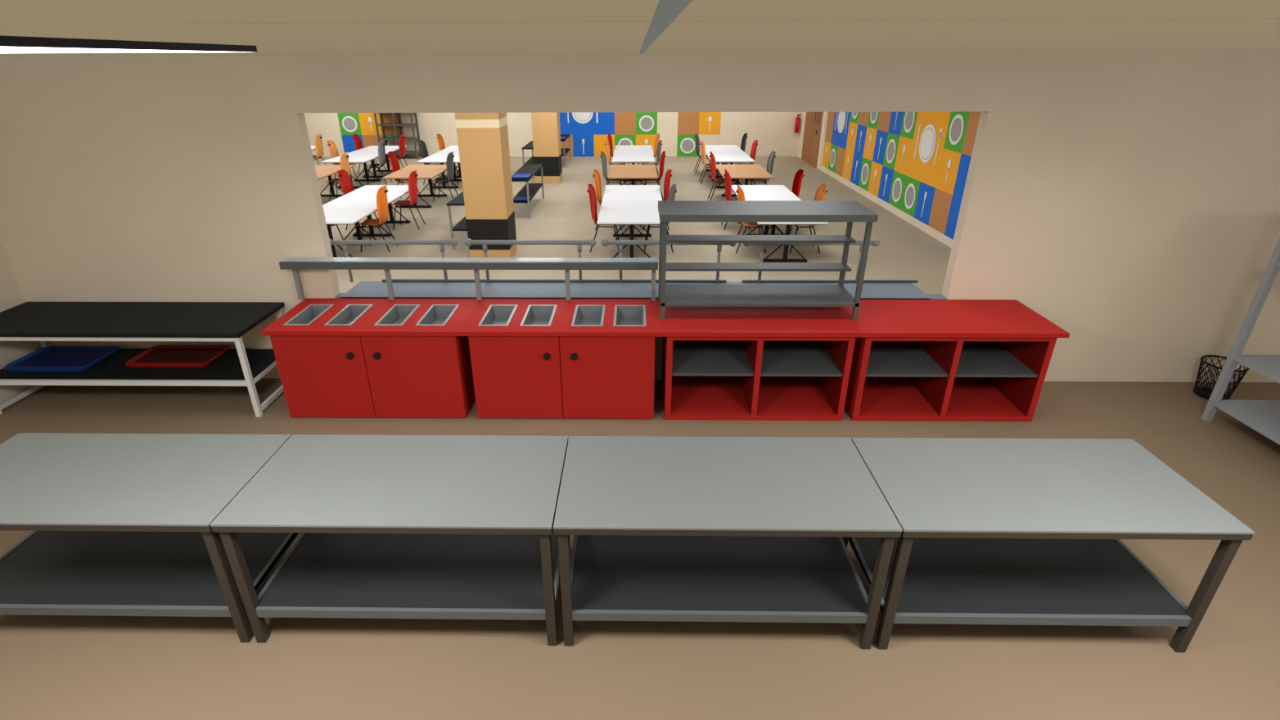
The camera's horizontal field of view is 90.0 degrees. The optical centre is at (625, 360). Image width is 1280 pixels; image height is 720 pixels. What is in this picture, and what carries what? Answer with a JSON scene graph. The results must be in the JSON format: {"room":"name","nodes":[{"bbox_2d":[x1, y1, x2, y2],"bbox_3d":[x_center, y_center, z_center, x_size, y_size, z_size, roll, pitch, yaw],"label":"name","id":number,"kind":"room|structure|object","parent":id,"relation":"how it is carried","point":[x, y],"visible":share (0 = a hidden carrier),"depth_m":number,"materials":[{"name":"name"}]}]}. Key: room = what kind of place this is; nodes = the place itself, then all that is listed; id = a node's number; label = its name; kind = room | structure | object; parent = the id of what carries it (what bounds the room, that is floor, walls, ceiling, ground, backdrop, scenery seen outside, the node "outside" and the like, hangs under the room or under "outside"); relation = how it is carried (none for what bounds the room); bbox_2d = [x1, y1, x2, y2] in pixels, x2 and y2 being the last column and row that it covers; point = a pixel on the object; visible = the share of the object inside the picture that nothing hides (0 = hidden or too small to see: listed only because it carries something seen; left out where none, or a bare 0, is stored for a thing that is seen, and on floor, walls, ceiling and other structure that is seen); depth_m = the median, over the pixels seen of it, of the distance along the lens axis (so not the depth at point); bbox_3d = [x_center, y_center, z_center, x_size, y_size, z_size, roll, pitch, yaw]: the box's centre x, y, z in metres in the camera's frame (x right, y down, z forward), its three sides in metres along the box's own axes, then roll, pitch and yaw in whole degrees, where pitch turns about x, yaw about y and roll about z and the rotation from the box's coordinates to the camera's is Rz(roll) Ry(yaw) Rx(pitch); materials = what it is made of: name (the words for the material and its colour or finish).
{"room":"cafeteria kitchen","nodes":[
{"label":"cafeteria kitchen","id":0,"kind":"room"},
{"bbox_2d":[0,241,42,403],"bbox_3d":[-6.103,0.314,2.863,0.150,3.045,7.130,0,25,1],"label":"wall","id":1,"kind":"structure","parent":0,"point":[11,295],"depth_m":6.22,"materials":[{"name":"paint"}]},
{"bbox_2d":[304,112,802,157],"bbox_3d":[-3.862,-8.454,21.589,19.850,3.045,0.150,0,25,1],"label":"wall","id":2,"kind":"structure","parent":0,"point":[773,131],"depth_m":21.79,"materials":[{"name":"paint"}]},
{"bbox_2d":[337,112,406,157],"bbox_3d":[-8.659,-8.033,21.777,2.154,2.154,0.008,0,25,1],"label":"art","id":3,"kind":"object","parent":2,"relation":"attached to","point":[362,124],"visible":0.43,"depth_m":21.85,"materials":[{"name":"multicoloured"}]},
{"bbox_2d":[559,112,657,156],"bbox_3d":[-0.714,-8.329,21.502,3.590,2.872,0.009,0,25,1],"label":"wall mural","id":4,"kind":"object","parent":2,"relation":"attached to","point":[588,132],"visible":0.34,"depth_m":21.74,"materials":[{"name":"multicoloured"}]},
{"bbox_2d":[676,112,721,156],"bbox_3d":[2.500,-7.993,21.605,1.436,2.154,0.008,0,25,1],"label":"art","id":5,"kind":"object","parent":2,"relation":"attached to","point":[689,123],"visible":0.51,"depth_m":21.67,"materials":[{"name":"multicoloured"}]},
{"bbox_2d":[793,114,801,132],"bbox_3d":[5.788,-7.941,21.485,0.165,0.580,0.174,0,25,1],"label":"fire extinguisher","id":6,"kind":"object","parent":2,"relation":"attached to","point":[797,119],"visible":1,"depth_m":21.43,"materials":[{"name":"red metal"}]},
{"bbox_2d":[0,52,1279,382],"bbox_3d":[-2.902,-1.213,6.102,22.000,3.045,0.130,0,25,1],"label":"wall","id":7,"kind":"structure","parent":0,"point":[1130,202],"depth_m":5.72,"materials":[{"name":"paint"}]},
{"bbox_2d":[0,156,1279,719],"bbox_3d":[-2.821,-1.858,11.214,22.400,0.120,24.600,0,25,1],"label":"floor","id":8,"kind":"structure","parent":0,"point":[52,667],"depth_m":3.68,"materials":[{"name":"plastic"}]},
{"bbox_2d":[0,301,284,417],"bbox_3d":[-4.661,-0.021,6.157,2.570,0.850,0.805,0,25,1],"label":"tray table","id":9,"kind":"object","parent":8,"relation":"on","point":[43,322],"visible":0.96,"depth_m":6.01,"materials":[{"name":"black laminate"}]},
{"bbox_2d":[0,432,301,643],"bbox_3d":[-2.992,1.043,3.855,1.747,0.863,0.869,0,25,1],"label":"prep table","id":10,"kind":"object","parent":8,"relation":"on","point":[119,524],"visible":0.79,"depth_m":3.71,"materials":[{"name":"metal"}]},
{"bbox_2d":[310,145,325,150],"bbox_3d":[-9.573,-5.773,18.657,1.080,0.710,1.660,0,25,1],"label":"dining table","id":11,"kind":"object","parent":8,"relation":"on","point":[313,147],"visible":0.03,"depth_m":18.84,"materials":[{"name":"white"}]},
{"bbox_2d":[312,134,326,165],"bbox_3d":[-9.092,-6.047,18.782,0.548,1.104,0.456,1,25,2],"label":"chair","id":12,"kind":"object","parent":8,"relation":"on","point":[317,140],"visible":0.7,"depth_m":18.60,"materials":[{"name":"orange"}]},
{"bbox_2d":[314,165,355,196],"bbox_3d":[-7.175,-4.061,14.979,1.080,0.710,1.880,0,25,1],"label":"dining table","id":13,"kind":"object","parent":8,"relation":"on","point":[322,171],"visible":0.3,"depth_m":15.21,"materials":[{"name":"brown wood"}]},
{"bbox_2d":[330,224,343,252],"bbox_3d":[-5.279,-2.452,11.069,0.548,1.104,0.456,0,25,1],"label":"chair","id":14,"kind":"object","parent":8,"relation":"on","point":[331,225],"visible":0.04,"depth_m":11.32,"materials":[{"name":"red"}]},
{"bbox_2d":[325,152,350,202],"bbox_3d":[-6.695,-4.304,15.039,0.548,1.104,0.456,0,25,0],"label":"chair","id":15,"kind":"object","parent":8,"relation":"on","point":[344,164],"visible":0.69,"depth_m":14.87,"materials":[{"name":"orange plastic"}]},
{"bbox_2d":[327,139,358,184],"bbox_3d":[-7.615,-5.314,17.205,0.548,1.104,0.456,0,25,0],"label":"chair","id":16,"kind":"object","parent":8,"relation":"on","point":[332,147],"visible":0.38,"depth_m":17.18,"materials":[{"name":"orange plastic"}]},
{"bbox_2d":[320,153,387,188],"bbox_3d":[-7.139,-5.048,17.089,1.080,0.710,1.660,0,25,1],"label":"dining table","id":17,"kind":"object","parent":8,"relation":"on","point":[354,158],"visible":0.66,"depth_m":16.88,"materials":[{"name":"white laminate"}]},
{"bbox_2d":[322,201,389,261],"bbox_3d":[-4.804,-2.192,10.965,1.080,0.710,1.660,0,25,1],"label":"dining table","id":18,"kind":"object","parent":8,"relation":"on","point":[335,212],"visible":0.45,"depth_m":10.79,"materials":[{"name":"white"}]},
{"bbox_2d":[337,169,377,229],"bbox_3d":[-5.254,-3.152,12.565,0.548,1.104,0.456,0,25,1],"label":"chair","id":19,"kind":"object","parent":8,"relation":"on","point":[344,178],"visible":0.35,"depth_m":12.53,"materials":[{"name":"red plastic"}]},
{"bbox_2d":[352,134,380,175],"bbox_3d":[-7.589,-6.022,18.717,0.548,1.104,0.456,0,25,0],"label":"chair","id":20,"kind":"object","parent":8,"relation":"on","point":[358,142],"visible":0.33,"depth_m":18.68,"materials":[{"name":"red plastic"}]},
{"bbox_2d":[331,184,418,236],"bbox_3d":[-4.778,-2.900,12.477,1.080,0.710,1.660,0,25,1],"label":"dining table","id":21,"kind":"object","parent":8,"relation":"on","point":[367,192],"visible":0.73,"depth_m":12.26,"materials":[{"name":"white"}]},
{"bbox_2d":[356,184,398,252],"bbox_3d":[-4.323,-2.460,11.079,0.548,1.104,0.456,0,25,0],"label":"chair","id":22,"kind":"object","parent":8,"relation":"on","point":[381,196],"visible":1,"depth_m":10.95,"materials":[{"name":"orange plastic"}]},
{"bbox_2d":[349,145,406,177],"bbox_3d":[-7.113,-5.764,18.619,1.080,0.710,1.660,0,25,1],"label":"dining table","id":23,"kind":"object","parent":8,"relation":"on","point":[371,149],"visible":0.49,"depth_m":18.43,"materials":[{"name":"white laminate"}]},
{"bbox_2d":[365,140,392,184],"bbox_3d":[-6.658,-5.317,17.203,0.548,1.104,0.456,0,25,1],"label":"chair","id":24,"kind":"object","parent":8,"relation":"on","point":[381,150],"visible":1,"depth_m":17.07,"materials":[{"name":"grey plastic"}]},
{"bbox_2d":[209,434,570,646],"bbox_3d":[-1.238,1.050,3.828,1.747,0.863,0.869,0,25,1],"label":"prep table","id":25,"kind":"object","parent":8,"relation":"on","point":[429,527],"visible":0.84,"depth_m":3.65,"materials":[{"name":"metal"}]},
{"bbox_2d":[386,134,407,174],"bbox_3d":[-6.633,-6.006,18.677,0.548,1.104,0.456,0,25,1],"label":"chair","id":26,"kind":"object","parent":8,"relation":"on","point":[402,138],"visible":0.67,"depth_m":18.50,"materials":[{"name":"red plastic"}]},
{"bbox_2d":[374,112,422,158],"bbox_3d":[-7.665,-7.797,21.564,1.250,1.900,0.530,0,25,1],"label":"shelf","id":27,"kind":"object","parent":8,"relation":"on","point":[381,123],"visible":0.47,"depth_m":21.52,"materials":[{"name":"grey metal"}]},
{"bbox_2d":[387,151,420,202],"bbox_3d":[-5.211,-4.322,15.065,0.548,1.104,0.456,0,25,1],"label":"chair","id":28,"kind":"object","parent":8,"relation":"on","point":[394,160],"visible":0.61,"depth_m":15.04,"materials":[{"name":"red plastic"}]},
{"bbox_2d":[390,169,425,229],"bbox_3d":[-4.297,-3.159,12.572,0.548,1.104,0.456,0,25,0],"label":"chair","id":29,"kind":"object","parent":8,"relation":"on","point":[412,182],"visible":1,"depth_m":12.46,"materials":[{"name":"red plastic"}]},
{"bbox_2d":[382,164,454,207],"bbox_3d":[-4.736,-4.052,14.941,1.080,0.710,1.880,0,25,1],"label":"dining table","id":30,"kind":"object","parent":8,"relation":"on","point":[429,172],"visible":0.77,"depth_m":14.71,"materials":[{"name":"brown wood"}]},
{"bbox_2d":[419,139,446,184],"bbox_3d":[-5.175,-5.298,17.151,0.548,1.104,0.456,0,25,0],"label":"chair","id":31,"kind":"object","parent":8,"relation":"on","point":[422,145],"visible":0.4,"depth_m":17.14,"materials":[{"name":"grey plastic"}]},
{"bbox_2d":[417,153,461,188],"bbox_3d":[-4.700,-5.040,17.051,1.080,0.710,1.660,0,25,1],"label":"dining table","id":32,"kind":"object","parent":8,"relation":"on","point":[441,158],"visible":0.54,"depth_m":16.67,"materials":[{"name":"white laminate"}]},
{"bbox_2d":[431,151,458,201],"bbox_3d":[-4.255,-4.326,15.067,0.548,1.104,0.456,1,25,2],"label":"chair","id":33,"kind":"object","parent":8,"relation":"on","point":[449,163],"visible":0.98,"depth_m":14.95,"materials":[{"name":"grey plastic"}]},
{"bbox_2d":[436,133,458,175],"bbox_3d":[-5.149,-6.001,18.655,0.548,1.104,0.456,0,25,0],"label":"chair","id":34,"kind":"object","parent":8,"relation":"on","point":[441,143],"visible":0.4,"depth_m":18.63,"materials":[{"name":"orange plastic"}]},
{"bbox_2d":[436,145,461,177],"bbox_3d":[-4.673,-5.755,18.582,1.080,0.710,1.660,0,25,1],"label":"dining table","id":35,"kind":"object","parent":8,"relation":"on","point":[452,148],"visible":0.27,"depth_m":18.18,"materials":[{"name":"white laminate"}]},
{"bbox_2d":[446,191,467,249],"bbox_3d":[-2.816,-2.730,11.993,0.420,0.800,2.050,0,25,1],"label":"station","id":36,"kind":"object","parent":8,"relation":"on","point":[458,200],"visible":0.26,"depth_m":11.14,"materials":[{"name":"black laminate"}]},
{"bbox_2d":[455,164,462,184],"bbox_3d":[-4.220,-5.286,17.118,0.548,1.104,0.456,0,25,1],"label":"chair","id":37,"kind":"object","parent":8,"relation":"on","point":[459,164],"visible":0.18,"depth_m":17.09,"materials":[{"name":"orange"}]},
{"bbox_2d":[455,112,517,261],"bbox_3d":[-2.231,-3.162,10.263,0.668,3.045,0.668,0,25,1],"label":"column","id":38,"kind":"structure","parent":8,"relation":"on","point":[483,141],"depth_m":10.11,"materials":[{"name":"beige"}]},
{"bbox_2d":[511,163,544,219],"bbox_3d":[-2.172,-3.808,14.238,0.430,0.846,2.250,0,25,1],"label":"station","id":39,"kind":"object","parent":8,"relation":"on","point":[527,171],"visible":0.94,"depth_m":13.99,"materials":[{"name":"black metal"}]},
{"bbox_2d":[521,140,534,165],"bbox_3d":[-2.679,-5.918,18.808,0.380,0.800,1.800,0,25,1],"label":"station","id":40,"kind":"object","parent":8,"relation":"on","point":[529,146],"visible":0.34,"depth_m":18.28,"materials":[{"name":"black metal"}]},
{"bbox_2d":[531,112,562,183],"bbox_3d":[-2.096,-6.306,16.983,0.668,3.045,0.668,0,25,1],"label":"column","id":41,"kind":"structure","parent":8,"relation":"on","point":[546,129],"depth_m":16.95,"materials":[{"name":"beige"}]},
{"bbox_2d":[560,134,570,167],"bbox_3d":[-2.045,-6.742,20.510,0.430,0.846,1.800,0,25,1],"label":"station","id":42,"kind":"object","parent":8,"relation":"on","point":[563,137],"visible":0.47,"depth_m":20.41,"materials":[{"name":"black metal"}]},
{"bbox_2d":[587,183,619,252],"bbox_3d":[-0.359,-2.452,11.031,0.548,1.104,0.456,1,25,2],"label":"chair","id":43,"kind":"object","parent":8,"relation":"on","point":[592,198],"visible":0.62,"depth_m":10.93,"materials":[{"name":"red plastic"}]},
{"bbox_2d":[593,169,621,229],"bbox_3d":[-0.334,-3.132,12.483,0.548,1.104,0.456,1,25,2],"label":"chair","id":44,"kind":"object","parent":8,"relation":"on","point":[597,176],"visible":0.52,"depth_m":12.33,"materials":[{"name":"orange plastic"}]},
{"bbox_2d":[600,151,624,184],"bbox_3d":[-0.292,-4.285,14.948,0.548,1.104,0.456,0,25,1],"label":"chair","id":45,"kind":"object","parent":8,"relation":"on","point":[602,155],"visible":0.84,"depth_m":14.83,"materials":[{"name":"grey plastic"}]},
{"bbox_2d":[604,139,626,184],"bbox_3d":[-0.256,-5.285,17.086,0.548,1.104,0.456,1,25,2],"label":"chair","id":46,"kind":"object","parent":8,"relation":"on","point":[607,145],"visible":0.58,"depth_m":16.93,"materials":[{"name":"orange plastic"}]},
{"bbox_2d":[607,133,625,163],"bbox_3d":[-0.229,-6.005,18.626,0.548,1.104,0.456,0,25,1],"label":"chair","id":47,"kind":"object","parent":8,"relation":"on","point":[610,139],"visible":0.38,"depth_m":18.40,"materials":[{"name":"red plastic"}]},
{"bbox_2d":[597,201,659,261],"bbox_3d":[0.116,-2.174,10.889,1.080,0.710,1.660,0,25,1],"label":"dining table","id":48,"kind":"object","parent":8,"relation":"on","point":[632,214],"visible":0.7,"depth_m":10.50,"materials":[{"name":"white laminate"}]},
{"bbox_2d":[602,184,662,237],"bbox_3d":[0.142,-2.882,12.402,1.080,0.710,1.660,0,25,1],"label":"dining table","id":49,"kind":"object","parent":8,"relation":"on","point":[612,192],"visible":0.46,"depth_m":12.11,"materials":[{"name":"white laminate"}]},
{"bbox_2d":[608,164,658,184],"bbox_3d":[0.184,-4.034,14.865,1.080,0.710,1.880,0,25,1],"label":"dining table","id":50,"kind":"object","parent":8,"relation":"on","point":[633,172],"visible":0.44,"depth_m":14.50,"materials":[{"name":"brown wood"}]},
{"bbox_2d":[612,153,654,184],"bbox_3d":[0.220,-5.022,16.975,1.080,0.710,1.660,0,25,1],"label":"dining table","id":51,"kind":"object","parent":8,"relation":"on","point":[633,158],"visible":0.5,"depth_m":16.57,"materials":[{"name":"white laminate"}]},
{"bbox_2d":[613,145,653,164],"bbox_3d":[0.246,-5.738,18.506,1.080,0.710,1.660,0,25,1],"label":"dining table","id":52,"kind":"object","parent":8,"relation":"on","point":[619,149],"visible":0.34,"depth_m":18.25,"materials":[{"name":"white laminate"}]},
{"bbox_2d":[335,279,946,299],"bbox_3d":[0.139,-0.320,6.678,5.986,0.920,0.508,0,25,1],"label":"slide","id":53,"kind":"object","parent":8,"relation":"on","point":[403,288],"visible":0.56,"depth_m":6.51,"materials":[{"name":"grey metal"}]},
{"bbox_2d":[329,238,879,283],"bbox_3d":[-0.250,-1.022,6.593,5.650,0.464,0.080,0,25,1],"label":"rail","id":54,"kind":"object","parent":53,"relation":"on","point":[592,242],"visible":0.78,"depth_m":6.51,"materials":[{"name":"grey metal"}]},
{"bbox_2d":[642,133,659,174],"bbox_3d":[0.726,-5.990,18.584,0.548,1.104,0.456,0,25,1],"label":"chair","id":55,"kind":"object","parent":8,"relation":"on","point":[657,137],"visible":0.45,"depth_m":18.38,"materials":[{"name":"orange"}]},
{"bbox_2d":[640,139,662,184],"bbox_3d":[0.700,-5.265,17.035,0.548,1.104,0.456,1,25,2],"label":"chair","id":56,"kind":"object","parent":8,"relation":"on","point":[660,144],"visible":0.5,"depth_m":16.85,"materials":[{"name":"grey plastic"}]},
{"bbox_2d":[641,151,666,200],"bbox_3d":[0.664,-4.297,14.967,0.548,1.104,0.456,0,25,1],"label":"chair","id":57,"kind":"object","parent":8,"relation":"on","point":[663,155],"visible":0.85,"depth_m":14.86,"materials":[{"name":"red"}]},
{"bbox_2d":[643,169,671,229],"bbox_3d":[0.622,-3.134,12.480,0.548,1.104,0.456,0,25,0],"label":"chair","id":58,"kind":"object","parent":8,"relation":"on","point":[667,179],"visible":0.47,"depth_m":12.30,"materials":[{"name":"red plastic"}]},
{"bbox_2d":[644,184,676,252],"bbox_3d":[0.597,-2.444,11.007,0.548,1.104,0.456,0,25,1],"label":"chair","id":59,"kind":"object","parent":8,"relation":"on","point":[673,191],"visible":0.41,"depth_m":10.92,"materials":[{"name":"grey"}]},
{"bbox_2d":[260,297,1069,422],"bbox_3d":[0.318,-0.015,6.055,6.930,0.894,0.850,0,25,1],"label":"serving counter","id":60,"kind":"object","parent":8,"relation":"on","point":[900,360],"depth_m":5.82,"materials":[{"name":"red wood"}]},
{"bbox_2d":[279,258,658,300],"bbox_3d":[-1.454,-0.750,6.095,3.520,0.421,0.200,0,25,1],"label":"shelf","id":61,"kind":"object","parent":60,"relation":"on","point":[292,263],"visible":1,"depth_m":5.94,"materials":[{"name":"grey metal"}]},
{"bbox_2d":[658,200,878,319],"bbox_3d":[1.197,-0.897,5.765,1.800,0.949,0.590,0,25,1],"label":"overshelf","id":62,"kind":"object","parent":60,"relation":"on","point":[849,211],"visible":1,"depth_m":5.76,"materials":[{"name":"grey metal"}]},
{"bbox_2d":[694,133,710,174],"bbox_3d":[2.280,-5.994,18.582,0.548,1.104,0.456,0,25,0],"label":"chair","id":63,"kind":"object","parent":8,"relation":"on","point":[697,139],"visible":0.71,"depth_m":18.41,"materials":[{"name":"grey plastic"}]},
{"bbox_2d":[698,139,720,184],"bbox_3d":[2.254,-5.271,17.037,0.548,1.104,0.456,0,25,0],"label":"chair","id":64,"kind":"object","parent":8,"relation":"on","point":[702,144],"visible":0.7,"depth_m":16.89,"materials":[{"name":"orange plastic"}]},
{"bbox_2d":[707,151,732,200],"bbox_3d":[2.217,-4.271,14.900,0.548,1.104,0.456,0,25,1],"label":"chair","id":65,"kind":"object","parent":8,"relation":"on","point":[713,165],"visible":0.73,"depth_m":14.75,"materials":[{"name":"red plastic"}]},
{"bbox_2d":[699,144,743,177],"bbox_3d":[2.756,-5.729,18.467,1.080,0.710,1.660,0,25,1],"label":"dining table","id":66,"kind":"object","parent":8,"relation":"on","point":[713,148],"visible":0.48,"depth_m":18.34,"materials":[{"name":"white laminate"}]},
{"bbox_2d":[553,436,902,649],"bbox_3d":[0.522,1.056,3.800,1.757,0.863,0.869,0,25,1],"label":"prep table","id":67,"kind":"object","parent":8,"relation":"on","point":[663,528],"visible":1,"depth_m":3.62,"materials":[{"name":"metal"}]},
{"bbox_2d":[705,152,755,188],"bbox_3d":[2.729,-5.013,16.937,1.080,0.710,1.660,0,25,1],"label":"dining table","id":68,"kind":"object","parent":8,"relation":"on","point":[720,157],"visible":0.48,"depth_m":16.64,"materials":[{"name":"white laminate"}]},
{"bbox_2d":[721,168,750,229],"bbox_3d":[2.176,-3.136,12.472,0.548,1.104,0.456,0,25,1],"label":"chair","id":69,"kind":"object","parent":8,"relation":"on","point":[727,178],"visible":0.37,"depth_m":12.25,"materials":[{"name":"red plastic"}]},
{"bbox_2d":[727,133,748,164],"bbox_3d":[3.236,-5.989,18.564,0.548,1.104,0.456,0,25,1],"label":"chair","id":70,"kind":"object","parent":8,"relation":"on","point":[745,137],"visible":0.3,"depth_m":18.47,"materials":[{"name":"grey plastic"}]},
{"bbox_2d":[716,164,774,200],"bbox_3d":[2.693,-4.025,14.826,1.080,0.710,1.880,0,25,1],"label":"dining table","id":71,"kind":"object","parent":8,"relation":"on","point":[736,172],"visible":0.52,"depth_m":14.55,"materials":[{"name":"brown wood"}]},
{"bbox_2d":[733,139,757,184],"bbox_3d":[3.209,-5.258,17.001,0.548,1.104,0.456,1,25,2],"label":"chair","id":72,"kind":"object","parent":8,"relation":"on","point":[753,152],"visible":0.42,"depth_m":16.97,"materials":[{"name":"red plastic"}]},
{"bbox_2d":[735,184,767,253],"bbox_3d":[2.150,-2.421,10.945,0.548,1.104,0.456,1,25,2],"label":"chair","id":73,"kind":"object","parent":8,"relation":"on","point":[741,196],"visible":0.58,"depth_m":10.83,"materials":[{"name":"orange plastic"}]},
{"bbox_2d":[748,151,775,184],"bbox_3d":[3.173,-4.269,14.886,0.548,1.104,0.456,1,25,2],"label":"chair","id":74,"kind":"object","parent":8,"relation":"on","point":[771,158],"visible":0.78,"depth_m":14.84,"materials":[{"name":"grey plastic"}]},
{"bbox_2d":[731,184,801,234],"bbox_3d":[2.651,-2.873,12.363,1.080,0.710,1.660,0,25,1],"label":"dining table","id":75,"kind":"object","parent":8,"relation":"on","point":[751,192],"visible":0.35,"depth_m":12.13,"materials":[{"name":"white laminate"}]},
{"bbox_2d":[756,221,828,262],"bbox_3d":[2.625,-2.165,10.851,1.080,0.710,1.660,0,25,1],"label":"dining table","id":76,"kind":"object","parent":8,"relation":"on","point":[784,259],"visible":0.41,"depth_m":10.40,"materials":[{"name":"white"}]},
{"bbox_2d":[791,169,803,229],"bbox_3d":[3.131,-3.116,12.423,0.548,1.104,0.456,0,25,1],"label":"chair","id":77,"kind":"object","parent":8,"relation":"on","point":[797,181],"visible":0.32,"depth_m":12.38,"materials":[{"name":"red plastic"}]},
{"bbox_2d":[789,184,827,252],"bbox_3d":[3.106,-2.428,10.953,0.548,1.104,0.456,1,25,2],"label":"chair","id":78,"kind":"object","parent":8,"relation":"on","point":[822,190],"visible":0.49,"depth_m":10.88,"materials":[{"name":"orange plastic"}]},
{"bbox_2d":[842,437,1255,653],"bbox_3d":[2.276,1.062,3.773,1.735,0.863,0.869,0,25,1],"label":"prep table","id":79,"kind":"object","parent":8,"relation":"on","point":[996,531],"visible":0.85,"depth_m":3.59,"materials":[{"name":"metal"}]},
{"bbox_2d":[1193,355,1249,400],"bbox_3d":[5.756,0.186,6.216,0.362,0.358,0.362,0,25,1],"label":"basket","id":80,"kind":"object","parent":8,"relation":"on","point":[1204,392],"visible":0.7,"depth_m":6.21,"materials":[{"name":"black metal"}]},
{"bbox_2d":[1201,237,1279,445],"bbox_3d":[5.669,0.003,4.729,0.770,1.950,1.640,0,25,1],"label":"storage rack","id":81,"kind":"object","parent":8,"relation":"on","point":[1263,416],"visible":1,"depth_m":5.50,"materials":[{"name":"grey metal"}]},
{"bbox_2d":[0,0,1279,57],"bbox_3d":[1.001,-1.071,2.082,14.370,0.080,7.410,0,25,1],"label":"ceiling","id":82,"kind":"structure","parent":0,"point":[277,28],"depth_m":0.92,"materials":[{"name":"beige paint"}]},
{"bbox_2d":[0,35,257,53],"bbox_3d":[-1.726,-0.687,1.397,1.200,0.018,1.220,0,25,1],"label":"ceiling light panel","id":83,"kind":"object","parent":82,"relation":"attached to","point":[8,44],"depth_m":1.46,"materials":[{"name":"white plastic"}]},
{"bbox_2d":[797,112,953,247],"bbox_3d":[5.854,-4.798,13.699,0.150,3.045,16.940,0,25,1],"label":"wall","id":84,"kind":"structure","parent":0,"point":[926,228],"depth_m":14.72,"materials":[{"name":"paint"}]},
{"bbox_2d":[801,112,826,170],"bbox_3d":[5.852,-7.212,19.857,0.059,2.200,2.300,0,25,1],"label":"door","id":85,"kind":"structure","parent":84,"relation":"in","point":[815,122],"depth_m":19.83,"materials":[{"name":"beige wood"}]},
{"bbox_2d":[821,111,981,239],"bbox_3d":[5.783,-5.149,14.386,0.009,2.800,9.100,0,25,1],"label":"wall mural","id":86,"kind":"object","parent":84,"relation":"attached to","point":[917,163],"visible":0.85,"depth_m":12.91,"materials":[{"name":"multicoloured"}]},
{"bbox_3d":[-2.774,-6.276,13.237,22.300,0.080,17.090,0,25,1],"label":"ceiling","id":87,"kind":"structure","parent":0,"visible":0},
{"bbox_2d":[639,0,692,53],"bbox_3d":[0.068,-1.025,2.086,0.026,0.002,4.550,0,25,1],"label":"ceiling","id":88,"kind":"structure","parent":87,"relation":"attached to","point":[666,11],"depth_m":0.71,"materials":[{"name":"grey paint"}]}
]}

